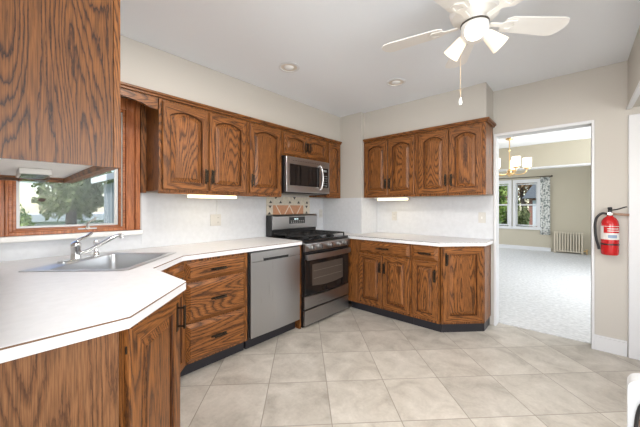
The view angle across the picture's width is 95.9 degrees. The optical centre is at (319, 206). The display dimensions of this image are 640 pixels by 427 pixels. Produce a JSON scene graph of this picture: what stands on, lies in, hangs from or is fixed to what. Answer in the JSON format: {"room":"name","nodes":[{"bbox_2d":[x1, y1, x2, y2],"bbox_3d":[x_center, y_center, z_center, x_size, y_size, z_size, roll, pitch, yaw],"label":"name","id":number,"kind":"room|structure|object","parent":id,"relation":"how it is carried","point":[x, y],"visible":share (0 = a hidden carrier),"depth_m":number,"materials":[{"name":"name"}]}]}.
{"room":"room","nodes":[
{"label":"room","id":0,"kind":"room"},
{"bbox_2d":[4,97,322,261],"bbox_3d":[-0.994,0.017,3.136,0.140,2.500,3.737,0,0,42],"label":"wall","id":1,"kind":"structure","parent":0,"point":[123,97],"depth_m":2.34,"materials":[{"name":"grey paint"}]},
{"bbox_2d":[0,230,142,242],"bbox_3d":[-1.784,0.213,2.107,0.049,0.038,0.860,0,0,42],"label":"window sill","id":2,"kind":"structure","parent":1,"relation":"attached to","point":[12,239],"depth_m":2.03,"materials":[{"name":"white"}]},
{"bbox_2d":[0,97,143,236],"bbox_3d":[-1.800,-0.346,2.139,0.130,1.075,0.886,0,0,42],"label":"window","id":3,"kind":"structure","parent":1,"relation":"in","point":[130,109],"depth_m":2.34,"materials":[{"name":"brown wood"}]},
{"bbox_2d":[0,193,322,261],"bbox_3d":[-1.021,0.142,2.996,0.006,0.550,3.208,0,0,42],"label":"backsplash","id":4,"kind":"structure","parent":1,"relation":"attached to","point":[166,219],"depth_m":2.67,"materials":[{"name":"laminate"}]},
{"bbox_2d":[210,214,220,225],"bbox_3d":[-1.061,0.136,2.940,0.007,0.116,0.116,0,0,42],"label":"outlet","id":5,"kind":"object","parent":4,"relation":"attached to","point":[215,219],"visible":1,"depth_m":2.94,"materials":[{"name":"grey plastic"}]},
{"bbox_2d":[266,196,309,214],"bbox_3d":[-0.388,0.019,3.690,0.011,0.295,0.735,0,0,42],"label":"tile mural","id":6,"kind":"object","parent":4,"relation":"attached to","point":[282,205],"visible":0.8,"depth_m":3.66,"materials":[{"name":"tile"}]},
{"bbox_2d":[319,209,322,217],"bbox_3d":[0.011,0.097,4.144,0.007,0.116,0.072,0,0,42],"label":"outlet","id":7,"kind":"object","parent":4,"relation":"attached to","point":[320,210],"visible":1,"depth_m":4.14,"materials":[{"name":"grey plastic"}]},
{"bbox_2d":[140,98,246,195],"bbox_3d":[-1.099,-0.478,2.623,0.370,0.746,0.842,0,0,42],"label":"upper cabinet","id":8,"kind":"object","parent":1,"relation":"attached to","point":[185,149],"visible":1,"depth_m":2.44,"materials":[{"name":"brown wood"}]},
{"bbox_2d":[184,194,236,198],"bbox_3d":[-0.986,-0.097,2.635,0.075,0.040,0.500,0,0,42],"label":"strip light","id":9,"kind":"object","parent":8,"relation":"attached to","point":[188,195],"visible":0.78,"depth_m":2.59,"materials":[{"name":"white plastic"}]},
{"bbox_2d":[120,81,341,144],"bbox_3d":[-0.774,-0.870,2.774,0.029,0.036,3.207,0,0,42],"label":"crown molding","id":10,"kind":"structure","parent":8,"relation":"on","point":[122,84],"depth_m":2.57,"materials":[{"name":"brown wood"}]},
{"bbox_2d":[120,35,339,142],"bbox_3d":[-0.906,-1.061,2.893,0.313,0.343,3.212,0,0,42],"label":"soffit","id":11,"kind":"structure","parent":1,"relation":"attached to","point":[142,65],"depth_m":2.59,"materials":[{"name":"grey paint"}]},
{"bbox_2d":[246,121,280,196],"bbox_3d":[-0.669,-0.478,3.106,0.370,0.746,0.446,0,0,42],"label":"upper cabinet","id":12,"kind":"object","parent":1,"relation":"attached to","point":[263,142],"visible":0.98,"depth_m":2.98,"materials":[{"name":"brown wood"}]},
{"bbox_2d":[281,130,325,161],"bbox_3d":[-0.266,-0.712,3.558,0.370,0.278,0.757,0,0,42],"label":"upper cabinet","id":13,"kind":"object","parent":1,"relation":"attached to","point":[292,144],"visible":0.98,"depth_m":3.41,"materials":[{"name":"brown wood"}]},
{"bbox_2d":[281,155,328,195],"bbox_3d":[-0.244,-0.359,3.533,0.431,0.416,0.742,0,0,42],"label":"microwave","id":14,"kind":"object","parent":13,"relation":"attached to","point":[299,176],"visible":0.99,"depth_m":3.36,"materials":[{"name":"silver metal"}]},
{"bbox_2d":[309,141,339,197],"bbox_3d":[0.074,-0.485,3.966,0.334,0.733,0.298,0,0,42],"label":"upper cabinet","id":15,"kind":"object","parent":1,"relation":"attached to","point":[332,149],"visible":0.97,"depth_m":3.85,"materials":[{"name":"brown wood"}]},
{"bbox_2d":[323,112,376,300],"bbox_3d":[0.420,0.017,4.120,0.661,2.499,0.385,0,0,42],"label":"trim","id":16,"kind":"structure","parent":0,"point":[351,126],"depth_m":3.85,"materials":[{"name":"grey paint"}]},
{"bbox_2d":[120,0,639,148],"bbox_3d":[1.587,-1.283,3.897,6.340,0.100,13.170,0,0,42],"label":"ceiling","id":17,"kind":"structure","parent":0,"point":[335,45],"depth_m":2.21,"materials":[{"name":"white paint"}]},
{"bbox_2d":[279,62,298,72],"bbox_3d":[-0.273,-1.225,2.549,0.183,0.014,0.183,0,0,42],"label":"recessed light","id":18,"kind":"object","parent":17,"relation":"in","point":[289,67],"visible":1,"depth_m":2.54,"materials":[{"name":"white paint"}]},
{"bbox_2d":[387,78,405,85],"bbox_3d":[0.752,-1.225,2.855,0.183,0.014,0.183,0,0,42],"label":"recessed light","id":19,"kind":"object","parent":17,"relation":"in","point":[396,81],"visible":1,"depth_m":2.84,"materials":[{"name":"white paint"}]},
{"bbox_2d":[382,0,569,104],"bbox_3d":[0.834,-0.902,1.604,1.012,0.661,1.007,0,0,42],"label":"ceiling fan","id":20,"kind":"object","parent":17,"relation":"hanging from","point":[473,18],"visible":1,"depth_m":1.60,"materials":[{"name":"white wood"}]},
{"bbox_2d":[499,138,531,176],"bbox_3d":[3.429,-0.883,5.205,0.623,0.699,0.615,0,0,42],"label":"chandelier","id":21,"kind":"object","parent":17,"relation":"hanging from","point":[515,162],"visible":0.79,"depth_m":5.04,"materials":[{"name":"gold metal"}]},
{"bbox_2d":[180,301,639,426],"bbox_3d":[-0.086,1.317,0.849,4.540,0.100,6.152,0,0,42],"label":"floor","id":22,"kind":"structure","parent":0,"point":[349,367],"depth_m":2.09,"materials":[{"name":"tile"}]},
{"bbox_2d":[0,294,185,426],"bbox_3d":[-0.922,0.831,1.177,0.746,0.872,0.625,0,0,42],"label":"base cabinet","id":23,"kind":"object","parent":22,"relation":"on","point":[130,377],"visible":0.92,"depth_m":0.90,"materials":[{"name":"brown wood"}]},
{"bbox_2d":[161,261,184,372],"bbox_3d":[-1.428,0.781,1.852,0.914,0.772,0.956,0,0,42],"label":"base cabinet","id":24,"kind":"object","parent":22,"relation":"on","point":[177,270],"visible":0.11,"depth_m":2.01,"materials":[{"name":"brown wood"}]},
{"bbox_2d":[0,237,301,362],"bbox_3d":[-0.744,0.373,2.041,1.676,0.040,2.156,0,0,42],"label":"countertop","id":25,"kind":"structure","parent":24,"relation":"on","point":[40,312],"depth_m":1.15,"materials":[{"name":"white laminate"}]},
{"bbox_2d":[57,232,123,263],"bbox_3d":[-1.567,0.261,1.958,0.144,0.174,0.382,0,0,24],"label":"faucet","id":26,"kind":"object","parent":25,"relation":"on","point":[75,246],"visible":1,"depth_m":1.89,"materials":[{"name":"silver metal"}]},
{"bbox_2d":[19,252,175,271],"bbox_3d":[-1.364,0.440,1.884,0.575,0.184,0.635,0,0,-3],"label":"sink","id":27,"kind":"object","parent":25,"relation":"in","point":[104,261],"visible":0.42,"depth_m":2.01,"materials":[{"name":"silver metal"}]},
{"bbox_2d":[92,240,99,255],"bbox_3d":[-1.608,0.292,2.073,0.048,0.112,0.048,0,0,42],"label":"sprayer","id":28,"kind":"object","parent":27,"relation":"on","point":[96,251],"visible":0.84,"depth_m":2.06,"materials":[{"name":"silver metal"}]},
{"bbox_2d":[180,252,246,376],"bbox_3d":[-1.020,0.831,2.492,0.660,0.872,0.552,0,0,42],"label":"base cabinet","id":29,"kind":"object","parent":22,"relation":"on","point":[216,287],"visible":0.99,"depth_m":2.28,"materials":[{"name":"brown wood"}]},
{"bbox_2d":[244,245,299,348],"bbox_3d":[-0.627,0.833,2.935,0.616,0.868,0.614,0,0,42],"label":"dishwasher","id":30,"kind":"object","parent":22,"relation":"on","point":[273,275],"visible":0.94,"depth_m":2.69,"materials":[{"name":"silver metal"}]},
{"bbox_2d":[295,245,300,328],"bbox_3d":[-0.426,0.831,3.191,0.595,0.872,0.020,0,0,42],"label":"filler panel","id":31,"kind":"object","parent":22,"relation":"on","point":[298,322],"visible":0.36,"depth_m":3.00,"materials":[{"name":"brown wood"}]},
{"bbox_2d":[266,214,350,327],"bbox_3d":[-0.121,0.681,3.455,0.699,1.172,0.772,0,0,42],"label":"gas range","id":32,"kind":"object","parent":22,"relation":"on","point":[324,253],"visible":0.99,"depth_m":3.27,"materials":[{"name":"silver metal"}]},
{"bbox_2d":[272,234,347,242],"bbox_3d":[-0.145,0.361,3.476,0.635,0.020,0.772,0,0,42],"label":"cooktop","id":33,"kind":"object","parent":32,"relation":"in","point":[331,237],"depth_m":3.29,"materials":[{"name":"black metal"}]},
{"bbox_2d":[301,237,350,325],"bbox_3d":[-0.123,0.804,3.457,0.693,0.865,0.768,0,0,42],"label":"oven","id":34,"kind":"object","parent":32,"relation":"in","point":[324,260],"depth_m":3.19,"materials":[{"name":"silver glass"}]},
{"bbox_2d":[348,239,413,324],"bbox_3d":[0.843,0.831,3.543,0.830,0.872,0.671,0,0,42],"label":"base cabinet","id":35,"kind":"object","parent":22,"relation":"on","point":[379,272],"visible":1,"depth_m":3.28,"materials":[{"name":"brown wood"}]},
{"bbox_2d":[337,232,492,246],"bbox_3d":[0.866,0.373,3.543,2.081,0.040,0.638,0,0,42],"label":"countertop","id":36,"kind":"structure","parent":35,"relation":"on","point":[440,241],"depth_m":3.16,"materials":[{"name":"white laminate"}]},
{"bbox_2d":[412,244,441,331],"bbox_3d":[1.262,0.831,3.170,0.289,0.872,0.671,0,0,42],"label":"base cabinet","id":37,"kind":"object","parent":22,"relation":"on","point":[426,260],"visible":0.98,"depth_m":2.94,"materials":[{"name":"brown wood"}]},
{"bbox_2d":[441,244,490,331],"bbox_3d":[1.510,0.831,2.982,0.325,0.872,0.620,0,0,42],"label":"base cabinet","id":38,"kind":"object","parent":22,"relation":"on","point":[465,270],"visible":0.98,"depth_m":2.86,"materials":[{"name":"brown wood"}]},
{"bbox_2d":[627,373,639,426],"bbox_3d":[0.707,0.824,0.372,0.445,0.885,0.420,0,0,-44],"label":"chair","id":39,"kind":"object","parent":22,"relation":"on","point":[633,380],"visible":1,"depth_m":0.64,"materials":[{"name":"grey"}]},
{"bbox_2d":[377,61,639,356],"bbox_3d":[1.976,0.017,3.071,4.660,2.500,0.120,0,0,42],"label":"wall","id":40,"kind":"structure","parent":0,"point":[600,94],"depth_m":2.54,"materials":[{"name":"grey paint"}]},
{"bbox_2d":[323,198,376,233],"bbox_3d":[0.421,0.117,4.110,0.660,0.470,0.384,0,0,42],"label":"backsplash","id":41,"kind":"structure","parent":40,"relation":"attached to","point":[346,215],"depth_m":3.93,"materials":[{"name":"laminate"}]},
{"bbox_2d":[364,134,416,197],"bbox_3d":[0.932,-0.480,3.658,0.712,0.723,0.377,0,0,42],"label":"upper cabinet","id":42,"kind":"object","parent":40,"relation":"attached to","point":[390,165],"visible":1,"depth_m":3.51,"materials":[{"name":"brown wood"}]},
{"bbox_2d":[374,197,408,200],"bbox_3d":[0.888,-0.097,3.593,0.440,0.040,0.075,0,0,42],"label":"strip light","id":43,"kind":"object","parent":42,"relation":"attached to","point":[381,198],"visible":0.98,"depth_m":3.57,"materials":[{"name":"white plastic"}]},
{"bbox_2d":[377,198,407,200],"bbox_3d":[0.898,-0.091,3.584,0.388,0.028,0.071,0,0,42],"label":"diffuser","id":44,"kind":"object","parent":43,"relation":"attached to","point":[378,199],"depth_m":3.58,"materials":[{"name":"beige plastic"}]},
{"bbox_2d":[364,82,492,141],"bbox_3d":[1.220,-1.056,3.449,1.424,0.353,0.320,0,0,42],"label":"soffit","id":45,"kind":"structure","parent":40,"relation":"attached to","point":[477,100],"depth_m":3.21,"materials":[{"name":"grey paint"}]},
{"bbox_2d":[377,196,493,239],"bbox_3d":[1.328,0.117,3.564,1.420,0.470,0.006,0,0,42],"label":"backsplash","id":46,"kind":"structure","parent":40,"relation":"attached to","point":[433,216],"depth_m":3.46,"materials":[{"name":"laminate"}]},
{"bbox_2d":[392,212,396,219],"bbox_3d":[0.993,0.124,3.854,0.072,0.116,0.007,0,0,42],"label":"outlet","id":47,"kind":"object","parent":46,"relation":"attached to","point":[394,214],"visible":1,"depth_m":3.85,"materials":[{"name":"grey plastic"}]},
{"bbox_2d":[478,212,485,222],"bbox_3d":[1.770,0.120,3.156,0.072,0.116,0.014,0,0,42],"label":"light switch","id":48,"kind":"object","parent":46,"relation":"attached to","point":[481,215],"visible":1,"depth_m":3.15,"materials":[{"name":"grey plastic"}]},
{"bbox_2d":[417,122,492,195],"bbox_3d":[1.463,-0.480,3.185,0.706,0.723,0.377,0,0,42],"label":"upper cabinet","id":49,"kind":"object","parent":40,"relation":"attached to","point":[454,161],"visible":1,"depth_m":3.03,"materials":[{"name":"brown wood"}]},
{"bbox_2d":[363,117,495,142],"bbox_3d":[1.214,-0.860,3.416,1.454,0.036,0.339,0,0,42],"label":"crown molding","id":50,"kind":"structure","parent":49,"relation":"on","point":[489,120],"depth_m":3.15,"materials":[{"name":"brown wood"}]},
{"bbox_2d":[494,120,594,348],"bbox_3d":[2.192,0.247,2.874,0.780,2.040,0.146,0,0,42],"label":"door frame","id":51,"kind":"structure","parent":40,"relation":"in","point":[588,123],"depth_m":2.83,"materials":[{"name":"white paint"}]},
{"bbox_2d":[595,334,626,356],"bbox_3d":[2.515,1.200,2.500,0.200,0.134,0.014,0,0,42],"label":"baseboard","id":52,"kind":"structure","parent":40,"relation":"attached to","point":[602,343],"depth_m":2.49,"materials":[{"name":"white paint"}]},
{"bbox_2d":[613,213,628,215],"bbox_3d":[2.541,0.065,2.445,0.119,0.028,0.042,0,0,38],"label":"wall hook","id":53,"kind":"object","parent":40,"relation":"attached to","point":[620,214],"visible":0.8,"depth_m":2.43,"materials":[{"name":"beige metal"}]},
{"bbox_2d":[593,206,626,255],"bbox_3d":[2.471,0.202,2.456,0.117,0.413,0.186,0,0,-23],"label":"fire extinguisher","id":54,"kind":"object","parent":53,"relation":"hanging from","point":[609,243],"visible":1,"depth_m":2.43,"materials":[{"name":"red metal"}]},
{"bbox_2d":[626,81,639,109],"bbox_3d":[1.987,-0.828,1.742,0.034,0.018,1.845,0,0,42],"label":"trim","id":55,"kind":"structure","parent":40,"relation":"attached to","point":[636,93],"depth_m":2.17,"materials":[{"name":"white paint"}]},
{"bbox_2d":[628,114,639,359],"bbox_3d":[2.932,0.249,2.131,0.902,2.035,0.110,0,0,42],"label":"door","id":56,"kind":"structure","parent":40,"relation":"in","point":[633,120],"depth_m":2.40,"materials":[{"name":"white paint"}]},
{"bbox_2d":[628,26,639,106],"bbox_3d":[2.472,-1.033,1.310,1.316,0.399,1.846,0,0,42],"label":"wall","id":57,"kind":"structure","parent":40,"relation":"attached to","point":[634,57],"depth_m":2.18,"materials":[{"name":"grey paint"}]},
{"bbox_2d":[498,247,590,343],"bbox_3d":[3.625,1.314,6.182,6.100,0.106,6.748,0,0,42],"label":"floor","id":58,"kind":"structure","parent":0,"point":[547,292],"depth_m":4.29,"materials":[{"name":"white carpet"}]},
{"bbox_2d":[554,232,587,254],"bbox_3d":[6.745,0.976,7.772,0.705,0.568,0.120,0,0,42],"label":"radiator","id":59,"kind":"object","parent":58,"relation":"on","point":[563,233],"visible":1,"depth_m":7.76,"materials":[{"name":"beige metal"}]},
{"bbox_2d":[499,165,590,254],"bbox_3d":[5.920,0.017,8.756,6.340,2.500,0.150,0,0,42],"label":"wall","id":60,"kind":"structure","parent":0,"point":[570,187],"depth_m":7.95,"materials":[{"name":"beige paint"}]},
{"bbox_2d":[499,180,511,228],"bbox_3d":[5.566,-0.068,8.982,0.710,1.470,0.117,0,0,42],"label":"window","id":61,"kind":"structure","parent":60,"relation":"in","point":[508,182],"depth_m":8.80,"materials":[{"name":"white paint"}]},
{"bbox_2d":[499,244,550,251],"bbox_3d":[5.041,1.209,9.422,3.900,0.104,0.024,0,0,42],"label":"baseboard","id":62,"kind":"structure","parent":60,"relation":"attached to","point":[500,245],"depth_m":8.50,"materials":[{"name":"white paint"}]},
{"bbox_2d":[512,179,540,229],"bbox_3d":[6.081,-0.068,8.523,0.690,1.470,0.117,0,0,42],"label":"window","id":63,"kind":"structure","parent":60,"relation":"in","point":[536,182],"depth_m":8.52,"materials":[{"name":"white paint"}]},
{"bbox_2d":[500,175,552,178],"bbox_3d":[5.775,-0.858,8.705,1.950,0.049,0.118,0,0,42],"label":"curtain rod","id":64,"kind":"object","parent":60,"relation":"attached to","point":[551,175],"visible":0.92,"depth_m":8.42,"materials":[{"name":"brown metal"}]},
{"bbox_2d":[540,177,549,234],"bbox_3d":[6.383,-0.021,8.185,0.232,1.635,0.027,0,0,42],"label":"curtain","id":65,"kind":"object","parent":64,"relation":"hanging from","point":[544,181],"visible":1,"depth_m":8.18,"materials":[{"name":"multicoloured fabric"}]},
{"bbox_2d":[499,138,590,169],"bbox_3d":[3.747,-1.010,6.319,6.100,0.444,0.180,0,0,42],"label":"wall","id":66,"kind":"structure","parent":0,"point":[573,151],"depth_m":5.55,"materials":[{"name":"beige paint"}]},
{"bbox_2d":[499,163,590,171],"bbox_3d":[3.747,-0.776,6.319,6.100,0.025,0.220,0,0,42],"label":"trim","id":67,"kind":"structure","parent":66,"relation":"attached to","point":[581,164],"depth_m":5.60,"materials":[{"name":"white paint"}]},
{"bbox_3d":[-1.461,0.017,1.155,1.800,2.500,0.120,0,0,42],"label":"wall","id":68,"kind":"structure","parent":0,"visible":0},
{"bbox_2d":[0,0,119,182],"bbox_3d":[-1.054,-0.578,1.111,0.896,0.911,0.348,0,0,42],"label":"upper cabinet","id":69,"kind":"object","parent":68,"relation":"attached to","point":[60,59],"visible":1,"depth_m":0.81,"materials":[{"name":"brown wood"}]},
{"bbox_2d":[16,167,51,178],"bbox_3d":[-1.172,-0.124,1.179,0.260,0.042,0.090,0,0,42],"label":"under-cabinet light","id":70,"kind":"object","parent":69,"relation":"attached to","point":[32,173],"visible":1,"depth_m":1.11,"materials":[{"name":"white plastic"}]},
{"bbox_2d":[120,88,157,109],"bbox_3d":[-1.564,-0.805,1.926,0.020,0.092,0.883,0,0,42],"label":"window valance","id":71,"kind":"object","parent":68,"relation":"attached to","point":[149,101],"visible":0.33,"depth_m":2.17,"materials":[{"name":"brown wood"}]},
{"label":"outside","id":72,"kind":"structure","parent":0,"visible":0},
{"bbox_3d":[0.865,2.077,12.628,70.000,0.380,80.000,0,0,42],"label":"ground","id":73,"kind":"structure","parent":72,"visible":0},
{"bbox_2d":[20,204,36,225],"bbox_3d":[-7.026,0.904,6.747,1.403,1.978,0.633,0,0,42],"label":"shrub","id":74,"kind":"object","parent":73,"relation":"on","point":[24,220],"visible":0.14,"depth_m":6.63,"materials":[{"name":"green plant"}]},
{"bbox_2d":[20,213,103,225],"bbox_3d":[-9.434,1.077,11.897,2.000,1.620,5.000,0,0,42],"label":"shed","id":75,"kind":"object","parent":73,"relation":"on","point":[37,218],"visible":0.06,"depth_m":10.51,"materials":[{"name":"grey"}]},
{"bbox_2d":[31,174,103,224],"bbox_3d":[-7.148,-0.206,8.253,2.799,4.216,1.641,0,0,42],"label":"tree","id":76,"kind":"object","parent":73,"relation":"on","point":[76,199],"visible":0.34,"depth_m":7.92,"materials":[{"name":"green plant"}]},
{"bbox_2d":[91,172,113,222],"bbox_3d":[-2.950,0.212,6.134,1.150,3.350,2.850,0,0,42],"label":"neighbouring house","id":77,"kind":"structure","parent":73,"relation":"on","point":[108,188],"depth_m":5.09,"materials":[{"name":"grey"}]},
{"bbox_2d":[102,170,113,193],"bbox_3d":[-11.415,-0.287,16.294,3.333,4.379,2.149,0,0,42],"label":"tree","id":78,"kind":"object","parent":73,"relation":"on","point":[111,180],"visible":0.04,"depth_m":15.70,"materials":[{"name":"green plant"}]},
{"bbox_2d":[499,184,506,222],"bbox_3d":[6.947,-0.269,12.440,1.957,4.460,1.473,0,0,-2],"label":"tree","id":79,"kind":"object","parent":73,"relation":"on","point":[502,189],"visible":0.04,"depth_m":11.96,"materials":[{"name":"green plant"}]},
{"bbox_2d":[501,199,530,225],"bbox_3d":[8.209,0.742,12.226,1.127,2.302,0.926,0,0,42],"label":"shrub","id":80,"kind":"object","parent":73,"relation":"on","point":[523,218],"visible":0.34,"depth_m":11.98,"materials":[{"name":"green plant"}]},
{"bbox_2d":[502,183,531,214],"bbox_3d":[12.611,-0.923,18.677,3.987,5.646,1.912,0,0,42],"label":"tree","id":81,"kind":"object","parent":73,"relation":"on","point":[522,188],"visible":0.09,"depth_m":18.53,"materials":[{"name":"brown plant"}]},
{"bbox_2d":[523,185,536,226],"bbox_3d":[12.969,-0.613,13.624,5.300,5.000,3.200,0,0,42],"label":"brick house","id":82,"kind":"structure","parent":73,"relation":"on","point":[531,193],"depth_m":14.08,"materials":[{"name":"grey stone"}]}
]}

